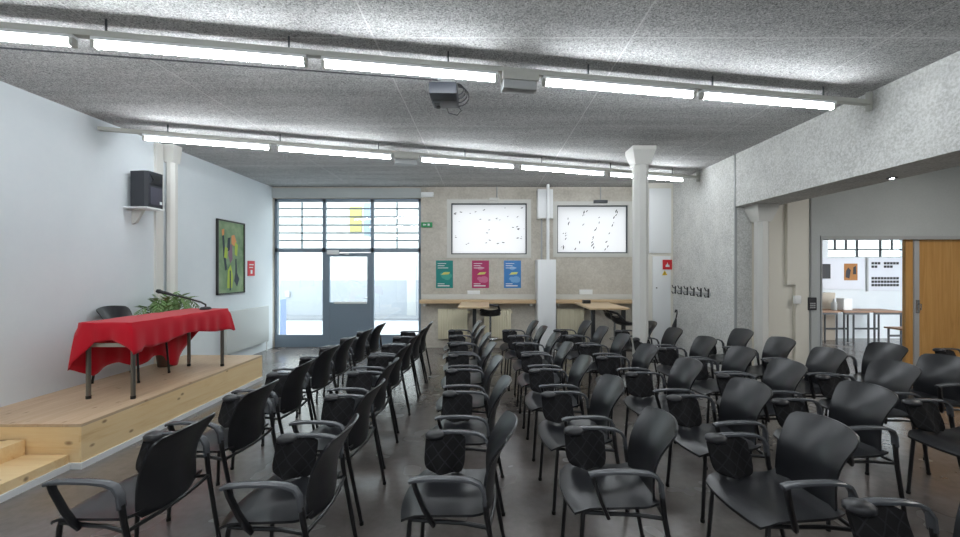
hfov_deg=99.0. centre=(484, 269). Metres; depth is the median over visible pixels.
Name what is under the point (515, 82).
junction box
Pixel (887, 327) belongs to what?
side table
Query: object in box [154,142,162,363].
trim
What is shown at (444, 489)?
armchair
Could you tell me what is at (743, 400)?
armchair
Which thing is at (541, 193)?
box
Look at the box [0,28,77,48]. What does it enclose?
lamp
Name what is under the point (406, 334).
armchair
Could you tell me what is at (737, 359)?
armchair
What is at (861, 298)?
wall
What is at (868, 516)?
armchair
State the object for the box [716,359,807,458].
armchair
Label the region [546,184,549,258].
drain pipe
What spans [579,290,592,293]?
box
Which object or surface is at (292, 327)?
street
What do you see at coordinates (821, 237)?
door frame
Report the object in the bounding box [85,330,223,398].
table
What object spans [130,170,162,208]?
loudspeaker
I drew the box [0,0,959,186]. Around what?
ceiling
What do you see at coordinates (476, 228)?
window
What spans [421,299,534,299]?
countertop
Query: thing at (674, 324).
umbrella
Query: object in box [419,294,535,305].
countertop
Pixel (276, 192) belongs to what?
trim
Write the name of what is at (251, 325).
panel radiator
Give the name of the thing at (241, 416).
armchair
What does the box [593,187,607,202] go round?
wall lamp
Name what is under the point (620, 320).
bar stool
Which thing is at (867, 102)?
ceiling light
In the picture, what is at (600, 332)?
armchair
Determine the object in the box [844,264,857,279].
print
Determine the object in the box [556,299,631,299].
countertop
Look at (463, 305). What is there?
bar table
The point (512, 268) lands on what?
poster
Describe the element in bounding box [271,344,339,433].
armchair
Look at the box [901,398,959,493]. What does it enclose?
armchair
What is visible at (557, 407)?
armchair
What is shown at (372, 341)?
armchair
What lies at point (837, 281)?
pinboard
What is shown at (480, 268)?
poster
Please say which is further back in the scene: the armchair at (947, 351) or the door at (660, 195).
the door at (660, 195)
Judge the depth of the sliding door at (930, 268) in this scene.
6.20 m
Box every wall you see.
[0,81,279,406]
[272,187,631,347]
[673,155,751,377]
[752,199,808,377]
[809,166,959,352]
[822,240,901,337]
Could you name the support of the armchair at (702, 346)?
on the floor
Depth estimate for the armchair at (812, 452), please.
2.12 m
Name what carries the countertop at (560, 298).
attached to the wall at (602, 275)
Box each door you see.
[325,250,370,345]
[902,240,959,365]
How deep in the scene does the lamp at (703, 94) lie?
3.70 m
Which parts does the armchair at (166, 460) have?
leg, arm post, armrest, rail, leg, seat, leg, rail, backrest, armrest, rail, leg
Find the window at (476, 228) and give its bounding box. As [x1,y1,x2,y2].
[447,199,530,257]
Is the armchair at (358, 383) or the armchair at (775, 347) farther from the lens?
the armchair at (775, 347)
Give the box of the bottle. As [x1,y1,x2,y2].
[831,299,836,309]
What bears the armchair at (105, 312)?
on the stage
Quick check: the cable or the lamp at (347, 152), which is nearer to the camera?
the cable
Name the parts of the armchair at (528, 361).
leg, leg, seat, armrest, armrest, backrest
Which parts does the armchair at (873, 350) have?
armrest, seat, backrest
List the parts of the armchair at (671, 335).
armrest, backrest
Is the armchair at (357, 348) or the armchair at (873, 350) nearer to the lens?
the armchair at (873, 350)
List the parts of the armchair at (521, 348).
leg, leg, seat, armrest, armrest, backrest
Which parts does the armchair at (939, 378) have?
seat, backrest, arm post, armrest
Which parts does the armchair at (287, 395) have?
leg, armrest, leg, leg, seat, armrest, rail, backrest, leg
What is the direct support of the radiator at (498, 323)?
attached to the wall at (602, 275)
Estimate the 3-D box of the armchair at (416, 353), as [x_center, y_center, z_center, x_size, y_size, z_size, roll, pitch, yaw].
[-1.074,1.186,5.559,0.591,0.828,0.601,0,0,0]
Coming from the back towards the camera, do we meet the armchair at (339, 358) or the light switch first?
the light switch
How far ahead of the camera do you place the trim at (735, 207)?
6.05 m
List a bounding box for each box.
[394,153,418,165]
[500,70,538,94]
[537,189,552,218]
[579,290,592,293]
[582,300,590,303]
[836,298,851,309]
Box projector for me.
[429,78,468,115]
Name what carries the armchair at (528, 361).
on the floor
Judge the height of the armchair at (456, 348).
0.828 m
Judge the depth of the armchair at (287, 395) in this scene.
3.44 m
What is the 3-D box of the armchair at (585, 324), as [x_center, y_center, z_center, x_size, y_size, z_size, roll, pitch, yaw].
[1.325,1.186,6.273,0.591,0.828,0.601,0,0,-1]
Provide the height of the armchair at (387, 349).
0.828 m
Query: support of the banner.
hanging from the window at (396, 274)
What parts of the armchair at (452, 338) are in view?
seat, armrest, armrest, backrest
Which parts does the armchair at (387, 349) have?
armrest, armrest, backrest, leg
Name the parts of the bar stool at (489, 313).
seat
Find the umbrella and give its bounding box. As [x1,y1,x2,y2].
[672,309,677,326]
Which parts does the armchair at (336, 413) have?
arm post, armrest, seat, leg, armrest, rail, backrest, leg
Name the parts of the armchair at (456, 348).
seat, armrest, armrest, backrest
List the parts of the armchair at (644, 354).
seat, armrest, armrest, backrest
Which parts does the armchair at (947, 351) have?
armrest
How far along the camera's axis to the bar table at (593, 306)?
6.93 m
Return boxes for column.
[162,144,181,308]
[625,145,655,358]
[744,204,778,381]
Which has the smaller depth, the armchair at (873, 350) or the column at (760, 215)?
the armchair at (873, 350)
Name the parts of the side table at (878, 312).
leg, leg, rail, leg, leg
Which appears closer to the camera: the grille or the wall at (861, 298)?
the grille
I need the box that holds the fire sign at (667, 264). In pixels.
[663,260,671,268]
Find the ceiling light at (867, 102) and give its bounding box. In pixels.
[0,19,872,111]
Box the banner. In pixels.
[350,207,361,231]
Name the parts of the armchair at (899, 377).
armrest, seat, leg, backrest, rail, armrest, leg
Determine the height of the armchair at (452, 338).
0.828 m
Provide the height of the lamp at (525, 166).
0.075 m
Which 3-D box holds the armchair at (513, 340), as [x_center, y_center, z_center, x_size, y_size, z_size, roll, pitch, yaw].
[0.565,1.186,5.654,0.591,0.828,0.601,0,0,-1]
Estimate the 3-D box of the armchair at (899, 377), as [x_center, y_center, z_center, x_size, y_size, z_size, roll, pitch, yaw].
[3.225,1.186,3.445,0.591,0.828,0.601,0,0,-3]
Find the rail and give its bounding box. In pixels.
[97,124,699,181]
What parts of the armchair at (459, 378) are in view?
seat, armrest, armrest, rail, leg, backrest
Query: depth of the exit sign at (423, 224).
8.40 m
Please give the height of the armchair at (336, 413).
0.828 m
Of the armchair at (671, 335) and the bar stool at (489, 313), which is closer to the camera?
the armchair at (671, 335)
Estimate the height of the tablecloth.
0.696 m
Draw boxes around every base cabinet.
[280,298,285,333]
[822,292,834,339]
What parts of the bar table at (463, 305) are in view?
leg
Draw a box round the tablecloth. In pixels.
[67,308,234,375]
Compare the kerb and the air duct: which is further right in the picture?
the air duct
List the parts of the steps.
white skirting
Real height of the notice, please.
0.280 m
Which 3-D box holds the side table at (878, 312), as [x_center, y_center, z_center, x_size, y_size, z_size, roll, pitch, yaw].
[8.645,1.240,9.050,0.670,0.720,0.600,0,0,0]
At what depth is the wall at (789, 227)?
6.10 m
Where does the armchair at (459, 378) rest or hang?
on the floor
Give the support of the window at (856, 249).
in the wall at (861, 298)
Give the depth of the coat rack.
7.24 m
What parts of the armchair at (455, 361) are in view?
seat, armrest, armrest, backrest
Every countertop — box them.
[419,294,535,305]
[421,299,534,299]
[556,294,631,305]
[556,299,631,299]
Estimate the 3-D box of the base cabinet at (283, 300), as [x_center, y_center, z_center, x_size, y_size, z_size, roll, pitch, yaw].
[-4.950,1.170,9.950,0.121,0.940,0.300,0,0,0]
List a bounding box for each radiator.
[224,306,268,354]
[438,309,470,348]
[484,309,511,338]
[556,309,586,341]
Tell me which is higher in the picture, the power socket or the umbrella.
the power socket
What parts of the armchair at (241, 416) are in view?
leg, arm post, armrest, rail, leg, leg, seat, rail, backrest, armrest, leg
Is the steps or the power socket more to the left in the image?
the steps
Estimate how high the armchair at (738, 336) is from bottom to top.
0.828 m
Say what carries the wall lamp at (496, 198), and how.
attached to the wall at (602, 275)
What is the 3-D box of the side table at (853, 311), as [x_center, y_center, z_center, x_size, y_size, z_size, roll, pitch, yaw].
[7.970,1.240,9.050,0.620,0.720,0.600,0,0,0]
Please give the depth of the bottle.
8.96 m
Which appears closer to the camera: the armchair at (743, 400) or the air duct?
the armchair at (743, 400)
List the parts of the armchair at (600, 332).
leg, seat, armrest, backrest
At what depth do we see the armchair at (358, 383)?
3.66 m
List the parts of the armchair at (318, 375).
armrest, leg, seat, armrest, rail, backrest, leg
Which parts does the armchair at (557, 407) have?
leg, leg, armrest, seat, rail, armrest, backrest, leg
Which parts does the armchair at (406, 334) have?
leg, backrest, leg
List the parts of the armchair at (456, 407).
arm post, seat, armrest, armrest, rail, leg, backrest, leg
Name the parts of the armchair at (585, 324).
seat, armrest, backrest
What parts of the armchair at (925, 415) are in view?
leg, seat, armrest, leg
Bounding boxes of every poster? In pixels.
[436,260,452,287]
[472,260,488,287]
[504,260,520,287]
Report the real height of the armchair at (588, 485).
0.828 m
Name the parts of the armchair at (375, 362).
armrest, seat, armrest, leg, rail, backrest, leg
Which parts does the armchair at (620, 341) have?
leg, armrest, seat, armrest, backrest, leg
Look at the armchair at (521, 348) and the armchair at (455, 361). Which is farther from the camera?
the armchair at (521, 348)
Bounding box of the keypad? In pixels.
[808,297,816,309]
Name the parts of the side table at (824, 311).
rail, leg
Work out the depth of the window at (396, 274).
14.20 m
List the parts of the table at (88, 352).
leg, leg, leg, leg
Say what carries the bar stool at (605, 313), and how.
on the floor
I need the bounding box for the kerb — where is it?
[286,315,418,320]
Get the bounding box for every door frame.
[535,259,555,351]
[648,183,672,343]
[820,236,959,346]
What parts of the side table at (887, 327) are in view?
leg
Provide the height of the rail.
0.189 m
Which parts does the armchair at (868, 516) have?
armrest, leg, backrest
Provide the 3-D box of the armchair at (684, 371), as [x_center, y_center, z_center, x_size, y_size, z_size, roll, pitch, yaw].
[1.535,1.186,3.539,0.591,0.828,0.601,0,0,-2]
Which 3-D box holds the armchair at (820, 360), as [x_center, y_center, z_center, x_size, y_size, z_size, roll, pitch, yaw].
[3.175,1.186,4.056,0.591,0.828,0.601,0,0,0]
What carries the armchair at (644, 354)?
on the floor
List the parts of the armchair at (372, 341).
backrest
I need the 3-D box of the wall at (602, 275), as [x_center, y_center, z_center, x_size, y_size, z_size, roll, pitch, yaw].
[-0.141,-0.055,8.590,8.481,3.310,0.280,0,0,0]
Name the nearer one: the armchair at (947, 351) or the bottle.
the armchair at (947, 351)
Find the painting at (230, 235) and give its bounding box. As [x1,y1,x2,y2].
[216,218,244,294]
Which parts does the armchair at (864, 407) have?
armrest, seat, arm post, backrest, rail, armrest, rail, leg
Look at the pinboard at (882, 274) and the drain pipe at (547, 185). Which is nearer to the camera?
the drain pipe at (547, 185)
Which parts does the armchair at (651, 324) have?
seat, backrest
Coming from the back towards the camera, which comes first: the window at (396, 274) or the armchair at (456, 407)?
the window at (396, 274)
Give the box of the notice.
[247,261,254,275]
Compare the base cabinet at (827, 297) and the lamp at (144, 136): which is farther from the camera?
the base cabinet at (827, 297)
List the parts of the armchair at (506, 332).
seat, armrest, backrest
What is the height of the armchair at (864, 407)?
0.828 m
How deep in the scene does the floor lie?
3.09 m
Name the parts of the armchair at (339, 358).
rail, backrest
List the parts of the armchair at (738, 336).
seat, backrest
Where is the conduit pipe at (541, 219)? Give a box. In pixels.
[541,219,541,258]
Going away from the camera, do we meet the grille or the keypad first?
the grille
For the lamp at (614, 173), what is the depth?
6.78 m
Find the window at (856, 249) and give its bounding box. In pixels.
[828,240,901,256]
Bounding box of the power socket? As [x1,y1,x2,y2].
[467,291,479,293]
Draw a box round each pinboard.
[822,258,864,288]
[866,258,901,290]
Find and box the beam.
[736,51,959,206]
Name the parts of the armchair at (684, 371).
leg, seat, armrest, arm post, armrest, backrest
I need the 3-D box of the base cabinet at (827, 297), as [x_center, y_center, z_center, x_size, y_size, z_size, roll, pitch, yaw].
[7.650,1.060,9.460,0.700,1.080,0.200,0,0,0]
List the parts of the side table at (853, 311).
leg, leg, rail, leg, leg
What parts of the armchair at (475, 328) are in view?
seat, backrest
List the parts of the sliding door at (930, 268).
handle, panel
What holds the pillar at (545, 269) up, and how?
attached to the wall at (602, 275)
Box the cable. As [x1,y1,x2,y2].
[0,47,438,80]
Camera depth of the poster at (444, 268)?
8.44 m
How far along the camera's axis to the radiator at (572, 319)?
8.32 m
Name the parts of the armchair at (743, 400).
leg, armrest, leg, leg, arm post, seat, rail, armrest, backrest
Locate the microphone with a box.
[156,289,211,309]
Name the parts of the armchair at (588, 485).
leg, leg, arm post, armrest, seat, rail, armrest, leg, backrest, leg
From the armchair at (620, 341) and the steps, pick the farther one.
the armchair at (620, 341)
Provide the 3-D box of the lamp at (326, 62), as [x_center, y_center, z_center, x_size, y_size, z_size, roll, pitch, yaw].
[-0.555,-1.538,3.157,1.331,0.075,0.055,0,0,-10]
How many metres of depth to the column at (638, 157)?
5.70 m
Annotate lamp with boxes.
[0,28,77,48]
[90,36,307,67]
[142,133,270,150]
[277,144,391,159]
[321,56,497,82]
[420,156,514,168]
[489,187,498,200]
[519,164,604,175]
[542,75,695,98]
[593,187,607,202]
[608,171,683,181]
[698,89,836,110]
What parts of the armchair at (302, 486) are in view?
leg, arm post, armrest, rail, leg, seat, leg, armrest, rail, backrest, leg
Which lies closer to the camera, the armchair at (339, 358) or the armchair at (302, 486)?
the armchair at (302, 486)
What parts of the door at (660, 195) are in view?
panel, panel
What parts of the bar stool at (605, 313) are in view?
seat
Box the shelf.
[123,206,164,223]
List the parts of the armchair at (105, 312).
backrest, leg, leg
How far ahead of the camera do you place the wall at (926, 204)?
6.15 m
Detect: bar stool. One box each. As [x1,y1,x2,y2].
[480,304,500,356]
[603,310,618,355]
[606,311,631,365]
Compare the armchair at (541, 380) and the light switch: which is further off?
the light switch
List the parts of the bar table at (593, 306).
leg, leg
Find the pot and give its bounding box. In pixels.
[156,355,172,367]
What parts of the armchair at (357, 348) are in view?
armrest, backrest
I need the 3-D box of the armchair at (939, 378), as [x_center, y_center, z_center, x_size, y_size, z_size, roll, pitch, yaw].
[3.936,1.186,3.691,0.591,0.828,0.601,0,0,-4]
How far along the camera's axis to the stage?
3.91 m
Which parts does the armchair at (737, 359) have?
seat, armrest, leg, armrest, backrest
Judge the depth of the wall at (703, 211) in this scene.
6.70 m
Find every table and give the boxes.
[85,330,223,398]
[458,302,488,358]
[575,302,629,361]
[822,309,840,344]
[824,309,872,344]
[852,309,901,344]
[884,326,901,342]
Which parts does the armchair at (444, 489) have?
leg, leg, arm post, seat, armrest, rail, armrest, leg, rail, leg, backrest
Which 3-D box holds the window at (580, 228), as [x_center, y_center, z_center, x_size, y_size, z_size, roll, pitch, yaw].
[2.216,-0.840,8.490,1.628,1.144,0.120,0,0,0]
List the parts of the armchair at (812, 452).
leg, armrest, leg, leg, seat, arm post, rail, backrest, armrest, rail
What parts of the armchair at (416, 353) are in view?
leg, backrest, leg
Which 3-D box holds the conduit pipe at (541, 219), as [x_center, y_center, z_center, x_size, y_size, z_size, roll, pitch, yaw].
[1.154,-0.603,8.370,0.034,0.876,0.036,0,0,0]
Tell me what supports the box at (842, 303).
on the side table at (853, 311)
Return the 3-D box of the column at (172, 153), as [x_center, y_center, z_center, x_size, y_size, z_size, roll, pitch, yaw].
[-4.305,-0.054,5.640,0.160,3.309,0.160,0,0,0]
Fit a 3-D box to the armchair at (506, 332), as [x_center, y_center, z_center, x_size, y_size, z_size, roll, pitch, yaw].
[0.520,1.186,6.242,0.591,0.828,0.601,0,0,-4]
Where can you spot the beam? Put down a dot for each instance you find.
(912, 128)
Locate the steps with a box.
[0,440,69,502]
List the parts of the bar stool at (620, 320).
seat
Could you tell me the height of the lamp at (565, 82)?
0.075 m
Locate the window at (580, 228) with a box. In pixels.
[553,201,631,256]
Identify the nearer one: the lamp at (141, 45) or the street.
the lamp at (141, 45)
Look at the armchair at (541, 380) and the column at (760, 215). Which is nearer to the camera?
the armchair at (541, 380)
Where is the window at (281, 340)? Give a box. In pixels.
[275,199,420,346]
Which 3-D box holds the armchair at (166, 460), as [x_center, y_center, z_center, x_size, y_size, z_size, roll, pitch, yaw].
[-1.754,1.186,2.119,0.591,0.828,0.601,0,0,3]
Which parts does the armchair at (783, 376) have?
armrest, seat, arm post, rail, backrest, armrest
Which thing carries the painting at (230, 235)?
attached to the wall at (70, 248)
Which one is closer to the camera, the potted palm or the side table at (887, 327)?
the potted palm
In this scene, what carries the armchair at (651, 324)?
on the floor
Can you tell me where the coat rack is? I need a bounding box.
[671,285,710,297]
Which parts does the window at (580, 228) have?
pane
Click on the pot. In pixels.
(161, 361)
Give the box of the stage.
[0,355,262,468]
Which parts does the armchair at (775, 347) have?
seat, armrest, backrest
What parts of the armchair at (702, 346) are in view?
leg, armrest, seat, armrest, backrest, leg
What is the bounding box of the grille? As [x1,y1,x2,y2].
[150,187,161,206]
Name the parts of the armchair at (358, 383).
armrest, seat, armrest, leg, rail, backrest, leg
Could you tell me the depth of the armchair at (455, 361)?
4.49 m
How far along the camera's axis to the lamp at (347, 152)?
5.34 m
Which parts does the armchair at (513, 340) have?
leg, seat, armrest, armrest, backrest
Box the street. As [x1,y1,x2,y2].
[286,321,418,333]
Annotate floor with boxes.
[0,338,959,536]
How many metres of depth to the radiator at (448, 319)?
8.32 m
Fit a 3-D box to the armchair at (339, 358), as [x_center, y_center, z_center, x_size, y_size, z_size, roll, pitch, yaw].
[-1.804,1.186,4.774,0.591,0.828,0.601,0,0,2]
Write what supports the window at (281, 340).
in the wall at (602, 275)
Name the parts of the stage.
white skirting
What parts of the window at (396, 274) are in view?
door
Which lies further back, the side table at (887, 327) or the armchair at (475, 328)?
the side table at (887, 327)
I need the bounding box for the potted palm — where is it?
[133,291,200,367]
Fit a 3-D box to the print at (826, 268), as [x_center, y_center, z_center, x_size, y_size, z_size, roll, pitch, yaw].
[7.880,0.030,9.566,0.360,0.340,0.006,0,0,0]
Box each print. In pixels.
[822,264,830,278]
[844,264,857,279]
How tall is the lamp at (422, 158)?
0.075 m
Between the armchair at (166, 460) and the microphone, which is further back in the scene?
the microphone
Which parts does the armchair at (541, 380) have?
leg, leg, seat, armrest, rail, armrest, backrest, leg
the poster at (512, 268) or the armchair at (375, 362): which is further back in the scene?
the poster at (512, 268)
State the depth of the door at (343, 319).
8.53 m
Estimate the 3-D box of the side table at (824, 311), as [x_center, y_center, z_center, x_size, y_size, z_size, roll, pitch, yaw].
[7.250,1.240,9.050,0.700,0.720,0.600,0,0,0]
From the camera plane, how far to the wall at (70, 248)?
4.44 m
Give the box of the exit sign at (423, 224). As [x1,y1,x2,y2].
[421,222,431,226]
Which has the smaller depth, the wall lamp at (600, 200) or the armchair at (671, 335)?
the armchair at (671, 335)
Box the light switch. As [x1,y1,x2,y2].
[793,296,800,303]
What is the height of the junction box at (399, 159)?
0.135 m
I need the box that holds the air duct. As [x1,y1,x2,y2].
[421,192,433,196]
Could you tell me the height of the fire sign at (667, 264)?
0.190 m
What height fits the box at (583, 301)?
0.065 m
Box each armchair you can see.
[42,412,220,536]
[91,306,170,383]
[164,379,278,521]
[219,413,358,536]
[230,358,314,469]
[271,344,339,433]
[289,378,385,525]
[298,336,355,413]
[323,328,372,395]
[327,357,398,468]
[342,322,385,382]
[352,343,410,432]
[370,333,418,408]
[387,326,426,393]
[400,321,432,381]
[401,411,517,536]
[433,375,511,515]
[436,355,502,462]
[441,341,496,388]
[443,320,481,361]
[443,325,485,390]
[443,332,491,386]
[500,320,538,374]
[505,325,547,390]
[512,332,560,406]
[517,341,573,428]
[525,354,592,461]
[538,374,628,514]
[552,320,591,378]
[559,406,677,536]
[564,326,608,381]
[579,333,630,400]
[595,343,658,433]
[614,321,657,379]
[624,357,707,469]
[632,327,682,384]
[656,336,718,415]
[665,377,772,522]
[691,346,760,440]
[705,411,859,536]
[708,328,753,393]
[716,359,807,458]
[728,336,797,397]
[764,347,847,423]
[771,380,907,531]
[815,359,930,474]
[825,342,912,428]
[841,497,959,536]
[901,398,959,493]
[909,354,959,460]
[932,348,959,355]
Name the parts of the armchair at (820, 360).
leg, seat, arm post, rail, backrest, armrest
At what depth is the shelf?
5.08 m
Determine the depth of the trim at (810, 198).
6.13 m
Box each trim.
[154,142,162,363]
[272,188,420,197]
[734,154,736,328]
[810,198,811,350]
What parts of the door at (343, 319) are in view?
panel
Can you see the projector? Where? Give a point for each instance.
(443, 93)

